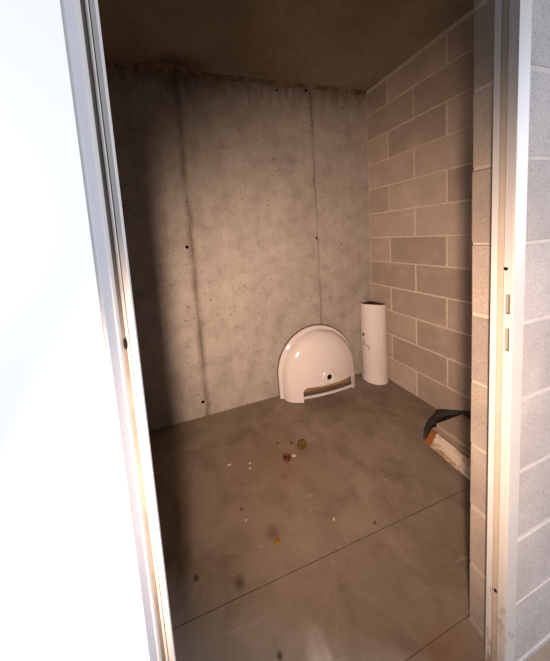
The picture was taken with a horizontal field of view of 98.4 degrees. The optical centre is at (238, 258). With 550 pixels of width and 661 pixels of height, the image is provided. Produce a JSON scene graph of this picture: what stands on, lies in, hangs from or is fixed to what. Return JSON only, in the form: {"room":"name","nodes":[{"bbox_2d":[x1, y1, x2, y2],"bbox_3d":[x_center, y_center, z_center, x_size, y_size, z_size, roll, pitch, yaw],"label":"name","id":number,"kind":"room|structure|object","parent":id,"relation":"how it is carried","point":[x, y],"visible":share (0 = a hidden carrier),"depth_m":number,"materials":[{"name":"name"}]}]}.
{"room":"basement corridor","nodes":[
{"label":"basement corridor","id":0,"kind":"room"},
{"bbox_2d":[106,67,371,430],"bbox_3d":[0.029,-0.071,1.806,2.520,2.600,0.157,-6,5,-15],"label":"wall","id":1,"kind":"structure","parent":0,"point":[245,206],"depth_m":1.71,"materials":[{"name":"concrete"}]},
{"bbox_2d":[105,61,366,94],"bbox_3d":[-0.043,-1.234,1.600,2.300,0.048,0.074,-6,5,-15],"label":"trim","id":2,"kind":"structure","parent":1,"relation":"attached to","point":[157,68],"depth_m":1.54,"materials":[{"name":"concrete"}]},
{"bbox_2d":[98,0,473,90],"bbox_3d":[0.101,-1.284,1.099,2.520,0.120,1.405,-6,5,-15],"label":"ceiling","id":3,"kind":"structure","parent":0,"point":[347,44],"depth_m":1.31,"materials":[{"name":"concrete"}]},
{"bbox_2d":[149,373,549,660],"bbox_3d":[0.594,1.315,0.046,4.800,0.140,3.875,-6,5,-15],"label":"floor","id":4,"kind":"structure","parent":0,"point":[350,587],"depth_m":1.01,"materials":[{"name":"concrete"}]},
{"bbox_2d":[283,454,290,461],"bbox_3d":[0.280,1.150,1.352,0.045,0.012,0.045,-6,5,-15],"label":"cap","id":5,"kind":"object","parent":4,"relation":"on","point":[286,457],"visible":1,"depth_m":1.35,"materials":[{"name":"red plastic"}]},
{"bbox_2d":[297,439,306,449],"bbox_3d":[0.387,1.134,1.428,0.065,0.009,0.069,-5,5,-6],"label":"dry leaf","id":6,"kind":"object","parent":4,"relation":"on","point":[301,444],"visible":1,"depth_m":1.43,"materials":[{"name":"plant"}]},
{"bbox_2d":[277,324,355,402],"bbox_3d":[0.657,0.815,1.863,0.692,0.530,0.184,-6,5,-13],"label":"washbasin","id":7,"kind":"object","parent":4,"relation":"on","point":[317,356],"visible":1,"depth_m":1.82,"materials":[{"name":"white ceramic"}]},
{"bbox_2d":[359,300,388,384],"bbox_3d":[1.133,0.698,1.976,0.201,0.671,0.148,0,7,43],"label":"pedestal","id":8,"kind":"object","parent":4,"relation":"on","point":[373,318],"visible":1,"depth_m":1.92,"materials":[{"name":"white ceramic"}]},
{"bbox_2d":[423,409,470,438],"bbox_3d":[1.271,0.998,1.390,0.318,0.146,0.368,-6,5,-15],"label":"sheet","id":9,"kind":"object","parent":4,"relation":"on","point":[439,416],"visible":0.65,"depth_m":1.52,"materials":[{"name":"black plastic"}]},
{"bbox_2d":[425,429,469,480],"bbox_3d":[1.178,1.068,1.152,0.066,0.070,0.500,-5,5,-10],"label":"wooden plank","id":10,"kind":"object","parent":4,"relation":"on","point":[455,457],"visible":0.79,"depth_m":1.27,"materials":[{"name":"white wood"}]},
{"bbox_2d":[432,414,470,458],"bbox_3d":[1.342,1.045,1.206,0.273,0.078,0.499,-6,5,-15],"label":"wooden board","id":11,"kind":"object","parent":4,"relation":"on","point":[456,430],"visible":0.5,"depth_m":1.36,"materials":[{"name":"brown wood"}]},
{"bbox_2d":[366,8,474,411],"bbox_3d":[1.363,-0.147,1.476,0.121,2.500,1.305,-6,5,-15],"label":"wall","id":12,"kind":"structure","parent":0,"point":[419,116],"depth_m":1.58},
{"bbox_2d":[469,0,549,660],"bbox_3d":[-0.150,0.041,0.383,3.602,2.550,0.100,-6,5,-15],"label":"wall","id":13,"kind":"structure","parent":0,"point":[532,618],"depth_m":0.62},
{"bbox_2d":[0,0,145,660],"bbox_3d":[-0.303,0.291,-0.084,0.053,2.040,0.871,-3,5,17],"label":"door","id":14,"kind":"structure","parent":13,"relation":"in","point":[68,587],"depth_m":0.24,"materials":[{"name":"paint"}]},
{"bbox_2d":[60,0,531,660],"bbox_3d":[0.237,0.159,0.462,0.947,2.140,0.077,-6,5,-15],"label":"door frame","id":15,"kind":"structure","parent":13,"relation":"attached to","point":[80,18],"depth_m":0.42,"materials":[{"name":"paint"}]}
]}

